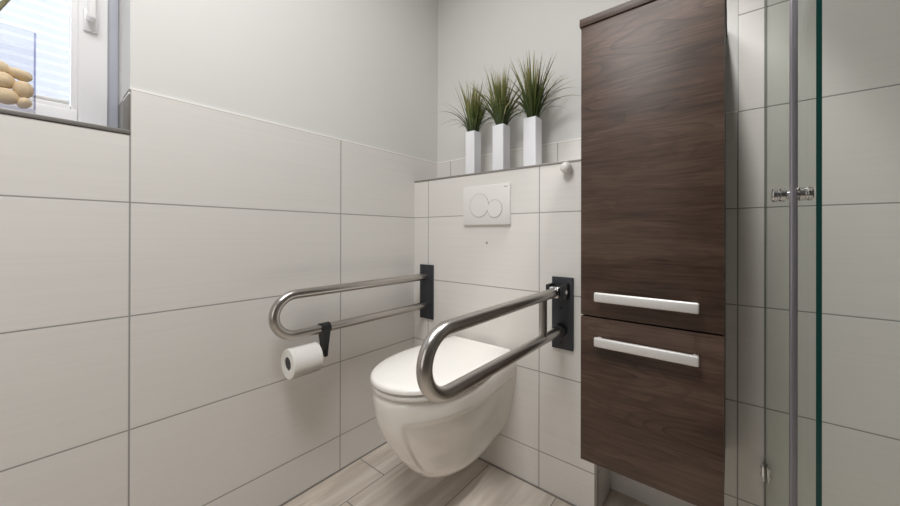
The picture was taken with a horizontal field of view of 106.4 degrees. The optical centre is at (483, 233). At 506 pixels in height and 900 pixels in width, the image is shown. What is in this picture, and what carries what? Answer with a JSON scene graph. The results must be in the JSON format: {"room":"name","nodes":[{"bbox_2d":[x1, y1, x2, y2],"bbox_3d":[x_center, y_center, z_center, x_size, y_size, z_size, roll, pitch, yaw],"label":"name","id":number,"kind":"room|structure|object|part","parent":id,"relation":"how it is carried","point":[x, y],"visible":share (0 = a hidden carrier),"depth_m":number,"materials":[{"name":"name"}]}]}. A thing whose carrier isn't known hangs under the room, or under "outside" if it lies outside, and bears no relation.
{"room":"accessible bathroom","nodes":[
{"label":"accessible bathroom","id":0,"kind":"room"},
{"bbox_2d":[0,0,437,505],"bbox_3d":[-1.127,-0.275,0.854,0.260,2.480,2.800,0,0,36],"label":"wall","id":1,"kind":"structure","parent":0,"point":[143,271],"depth_m":1.03,"materials":[{"name":"tile"}]},
{"bbox_2d":[0,0,129,134],"bbox_3d":[-1.302,-0.709,0.606,0.253,0.894,0.891,0,0,36],"label":"window","id":2,"kind":"structure","parent":1,"relation":"in","point":[94,24],"depth_m":0.95,"materials":[{"name":"white plastic"}]},
{"bbox_2d":[0,0,69,104],"bbox_3d":[-1.362,-0.721,0.655,0.013,0.722,0.698,0,0,36],"label":"blind","id":3,"kind":"object","parent":2,"relation":"attached to","point":[34,34],"visible":1,"depth_m":0.90,"materials":[{"name":"white fabric"}]},
{"bbox_3d":[-1.363,-0.365,0.654,0.013,0.010,0.698,0,0,36],"label":"rail","id":4,"kind":"part","parent":3,"relation":"part of","materials":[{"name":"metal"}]},
{"bbox_3d":[-1.096,-0.653,0.938,0.049,0.165,0.028,0,0,36],"label":"handle","id":5,"kind":"part","parent":2,"relation":"part of","materials":[{"name":"white plastic"}]},
{"bbox_3d":[-1.384,-0.715,0.667,0.050,0.882,0.891,0,0,36],"label":"frame","id":6,"kind":"part","parent":2,"relation":"part of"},
{"bbox_3d":[-1.124,-0.371,0.770,0.115,0.195,0.115,0,0,36],"label":"glass jar","id":7,"kind":"object","parent":2,"relation":"on","visible":0},
{"bbox_2d":[0,0,10,10],"bbox_3d":[-1.105,-0.470,0.763,0.107,0.346,0.028,0,0,-35],"label":"dry twig","id":8,"kind":"object","parent":7,"relation":"in","point":[3,3],"visible":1,"depth_m":0.77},
{"bbox_2d":[0,71,15,88],"bbox_3d":[-1.090,-0.349,0.758,0.036,0.036,0.040,0,0,36],"label":"pebble","id":9,"kind":"object","parent":7,"relation":"in","point":[6,80],"visible":1,"depth_m":0.76,"materials":[{"name":"beige stone"}]},
{"bbox_2d":[0,60,9,73],"bbox_3d":[-1.097,-0.376,0.758,0.034,0.035,0.036,0,0,36],"label":"pebble","id":10,"kind":"object","parent":9,"relation":"on","point":[4,67],"visible":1,"depth_m":0.76,"materials":[{"name":"beige stone"}]},
{"bbox_2d":[0,87,19,104],"bbox_3d":[-1.088,-0.313,0.762,0.036,0.037,0.042,0,0,36],"label":"pebble","id":11,"kind":"object","parent":7,"relation":"in","point":[8,96],"visible":1,"depth_m":0.76,"materials":[{"name":"beige stone"}]},
{"bbox_2d":[16,97,31,108],"bbox_3d":[-1.074,-0.306,0.785,0.032,0.026,0.022,0,0,36],"label":"pebble","id":12,"kind":"object","parent":7,"relation":"in","point":[23,102],"visible":1,"depth_m":0.78,"materials":[{"name":"beige stone"}]},
{"bbox_2d":[12,81,33,97],"bbox_3d":[-1.073,-0.336,0.781,0.034,0.038,0.031,0,0,36],"label":"pebble","id":13,"kind":"object","parent":12,"relation":"on","point":[22,88],"visible":1,"depth_m":0.77,"materials":[{"name":"beige stone"}]},
{"bbox_2d":[9,67,31,81],"bbox_3d":[-1.079,-0.370,0.780,0.032,0.027,0.035,0,0,36],"label":"pebble","id":14,"kind":"object","parent":13,"relation":"on","point":[18,74],"visible":1,"depth_m":0.77,"materials":[{"name":"beige stone"}]},
{"bbox_2d":[123,89,129,129],"bbox_3d":[-0.976,-0.329,0.916,0.090,0.112,0.003,0,0,36],"label":"trim","id":15,"kind":"structure","parent":1,"relation":"attached to","point":[126,98],"depth_m":0.91,"materials":[{"name":"tile"}]},
{"bbox_2d":[130,87,436,162],"bbox_3d":[-0.595,-0.386,1.358,0.004,0.006,1.158,0,0,36],"label":"trim","id":16,"kind":"structure","parent":1,"relation":"attached to","point":[144,91],"depth_m":1.13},
{"bbox_2d":[279,442,575,505],"bbox_3d":[-0.705,0.962,0.437,0.917,0.005,2.437,0,0,36],"label":"trim","id":17,"kind":"structure","parent":1,"relation":"attached to","point":[309,488],"depth_m":1.32,"materials":[{"name":"metal"}]},
{"bbox_2d":[283,443,649,505],"bbox_3d":[-0.161,1.006,0.136,2.750,0.080,2.800,0,0,36],"label":"floor","id":18,"kind":"structure","parent":0,"point":[379,478],"depth_m":1.27,"materials":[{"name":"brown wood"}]},
{"bbox_2d":[760,0,821,505],"bbox_3d":[0.618,-0.034,0.699,0.051,1.996,0.767,0,0,36],"label":"shower door","id":19,"kind":"structure","parent":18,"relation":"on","point":[794,193],"depth_m":0.54,"materials":[{"name":"clear glass"}]},
{"bbox_3d":[0.679,-0.038,0.781,0.005,1.988,0.562,0,0,36],"label":"glass door","id":20,"kind":"part","parent":19,"relation":"part of","materials":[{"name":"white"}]},
{"bbox_3d":[0.518,-0.066,0.563,0.051,0.023,0.023,0,0,36],"label":"door knob","id":21,"kind":"part","parent":19,"relation":"part of","materials":[{"name":"silver metal"}]},
{"bbox_3d":[0.448,-0.035,0.468,0.005,1.996,0.193,0,0,36],"label":"fixed pane","id":22,"kind":"part","parent":19,"relation":"part of","materials":[{"name":"clear glass"}]},
{"bbox_2d":[466,130,480,173],"bbox_3d":[-0.046,-0.363,1.529,0.051,0.196,0.051,0,0,36],"label":"vase","id":23,"kind":"object","parent":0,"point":[473,137],"depth_m":1.51,"materials":[{"name":"white ceramic"}]},
{"bbox_2d":[493,123,509,169],"bbox_3d":[0.077,-0.363,1.438,0.055,0.196,0.055,0,0,36],"label":"vase","id":24,"kind":"object","parent":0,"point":[501,131],"depth_m":1.42,"materials":[{"name":"white ceramic"}]},
{"bbox_2d":[414,161,610,505],"bbox_3d":[0.069,0.356,1.484,0.917,1.224,0.163,0,0,36],"label":"wall","id":25,"kind":"structure","parent":0,"point":[539,442],"depth_m":1.31,"materials":[{"name":"tile"}]},
{"bbox_2d":[268,264,433,339],"bbox_3d":[-0.480,0.280,1.355,0.088,0.262,0.697,0,0,36],"label":"grab rail","id":26,"kind":"object","parent":25,"relation":"attached to","point":[426,276],"visible":1,"depth_m":1.32,"materials":[{"name":"metal"}]},
{"bbox_2d":[285,321,331,368],"bbox_3d":[-0.613,0.389,1.181,0.041,0.130,0.142,0,0,36],"label":"toilet roll holder","id":27,"kind":"object","parent":26,"relation":"attached to","point":[324,337],"visible":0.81,"depth_m":1.21,"materials":[{"name":"black plastic"}]},
{"bbox_2d":[281,342,322,379],"bbox_3d":[-0.627,0.438,1.162,0.101,0.102,0.097,0,0,36],"label":"toilet roll","id":28,"kind":"object","parent":27,"relation":"on","point":[305,359],"visible":1,"depth_m":1.13,"materials":[{"name":"paper"}]},
{"bbox_3d":[-0.581,0.397,1.225,0.041,0.098,0.030,0,0,36],"label":"bracket arm","id":29,"kind":"part","parent":27,"relation":"part of","materials":[{"name":"black plastic"}]},
{"bbox_3d":[-0.276,0.281,1.632,0.088,0.262,0.009,0,0,36],"label":"wall plate","id":30,"kind":"part","parent":26,"relation":"part of","materials":[{"name":"metal"}]},
{"bbox_2d":[370,336,516,477],"bbox_3d":[-0.151,0.650,1.216,0.372,0.398,0.529,0,0,36],"label":"toilet","id":31,"kind":"object","parent":25,"relation":"attached to","point":[433,440],"visible":0.94,"depth_m":1.09,"materials":[{"name":"white ceramic"}]},
{"bbox_3d":[-0.168,0.485,1.193,0.362,0.016,0.462,0,0,36],"label":"seat","id":32,"kind":"part","parent":31,"relation":"part of","materials":[{"name":"white plastic"}]},
{"bbox_3d":[-0.162,0.462,1.202,0.372,0.022,0.493,0,0,36],"label":"lid","id":33,"kind":"part","parent":31,"relation":"part of","materials":[{"name":"white plastic"}]},
{"bbox_2d":[463,183,510,224],"bbox_3d":[0.011,-0.121,1.420,0.242,0.166,0.016,0,0,36],"label":"flush plate","id":34,"kind":"object","parent":25,"relation":"attached to","point":[487,204],"visible":1,"depth_m":1.41,"materials":[{"name":"white plastic"}]},
{"bbox_2d":[416,276,573,402],"bbox_3d":[0.083,0.286,0.939,0.081,0.260,0.698,0,0,36],"label":"grab rail","id":35,"kind":"object","parent":25,"relation":"attached to","point":[561,289],"visible":1,"depth_m":0.87,"materials":[{"name":"metal"}]},
{"bbox_3d":[0.287,0.287,1.215,0.080,0.260,0.011,0,0,36],"label":"wall plate","id":36,"kind":"part","parent":35,"relation":"part of","materials":[{"name":"metal"}]},
{"bbox_2d":[414,159,580,182],"bbox_3d":[0.070,-0.261,1.484,0.918,0.008,0.165,0,0,36],"label":"trim","id":37,"kind":"structure","parent":25,"relation":"on","point":[574,160],"depth_m":1.37,"materials":[{"name":"metal"}]},
{"bbox_2d":[432,80,494,173],"bbox_3d":[-0.078,-0.479,1.521,0.321,0.428,0.310,0,0,36],"label":"potted grass","id":38,"kind":"object","parent":37,"relation":"on","point":[473,136],"depth_m":1.51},
{"bbox_2d":[461,66,527,169],"bbox_3d":[0.067,-0.488,1.414,0.330,0.447,0.313,0,0,36],"label":"potted grass","id":39,"kind":"object","parent":37,"relation":"on","point":[501,130],"depth_m":1.41,"materials":[{"name":"green plant"}]},
{"bbox_2d":[490,51,578,165],"bbox_3d":[0.188,-0.490,1.312,0.376,0.451,0.326,0,0,36],"label":"potted grass","id":40,"kind":"object","parent":37,"relation":"on","point":[532,105],"depth_m":1.32,"materials":[{"name":"green plant"}]},
{"bbox_2d":[560,162,571,172],"bbox_3d":[0.294,-0.235,1.193,0.041,0.041,0.040,0,0,36],"label":"bumper cover","id":41,"kind":"object","parent":25,"relation":"attached to","point":[566,167],"visible":1,"depth_m":1.18,"materials":[{"name":"white plastic"}]},
{"bbox_2d":[594,464,597,505],"bbox_3d":[0.389,0.356,1.151,0.011,1.224,0.011,0,0,36],"label":"trim","id":42,"kind":"structure","parent":25,"relation":"attached to","point":[595,465],"depth_m":1.15,"materials":[{"name":"metal"}]},
{"bbox_2d":[523,116,541,165],"bbox_3d":[0.198,-0.363,1.349,0.055,0.196,0.055,0,0,36],"label":"vase","id":43,"kind":"object","parent":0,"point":[532,125],"depth_m":1.33,"materials":[{"name":"white ceramic"}]},
{"bbox_2d":[437,0,899,505],"bbox_3d":[0.725,-0.271,1.165,2.550,2.480,0.100,0,0,36],"label":"wall","id":44,"kind":"structure","parent":0,"point":[861,38],"depth_m":0.98,"materials":[{"name":"tile"}]},
{"bbox_2d":[437,110,737,163],"bbox_3d":[0.274,-0.384,1.438,1.301,0.006,0.004,0,0,36],"label":"trim","id":45,"kind":"structure","parent":44,"relation":"attached to","point":[737,110],"depth_m":1.44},
{"bbox_2d":[580,0,726,505],"bbox_3d":[0.524,0.017,1.030,0.361,1.332,0.352,0,0,36],"label":"upper cabinet","id":46,"kind":"object","parent":44,"relation":"attached to","point":[653,72],"visible":1,"depth_m":0.90,"materials":[{"name":"brown wood"}]},
{"bbox_3d":[0.428,0.311,0.900,0.256,0.027,0.032,0,0,36],"label":"handle","id":47,"kind":"part","parent":46,"relation":"part of","materials":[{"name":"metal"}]},
{"bbox_3d":[0.428,0.182,0.900,0.256,0.027,0.032,0,0,36],"label":"handle","id":48,"kind":"part","parent":46,"relation":"part of","materials":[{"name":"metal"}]},
{"bbox_3d":[0.443,0.465,0.920,0.354,0.434,0.019,0,0,36],"label":"drawer","id":49,"kind":"part","parent":46,"relation":"part of","materials":[{"name":"brown wood"}]},
{"bbox_3d":[0.445,-0.190,0.921,0.354,0.868,0.019,0,0,36],"label":"door","id":50,"kind":"part","parent":46,"relation":"part of","materials":[{"name":"brown wood"}]},
{"bbox_3d":[0.533,-0.637,1.042,0.361,0.024,0.324,0,0,36],"label":"panel","id":51,"kind":"part","parent":46,"relation":"part of","materials":[{"name":"brown wood"}]}
]}

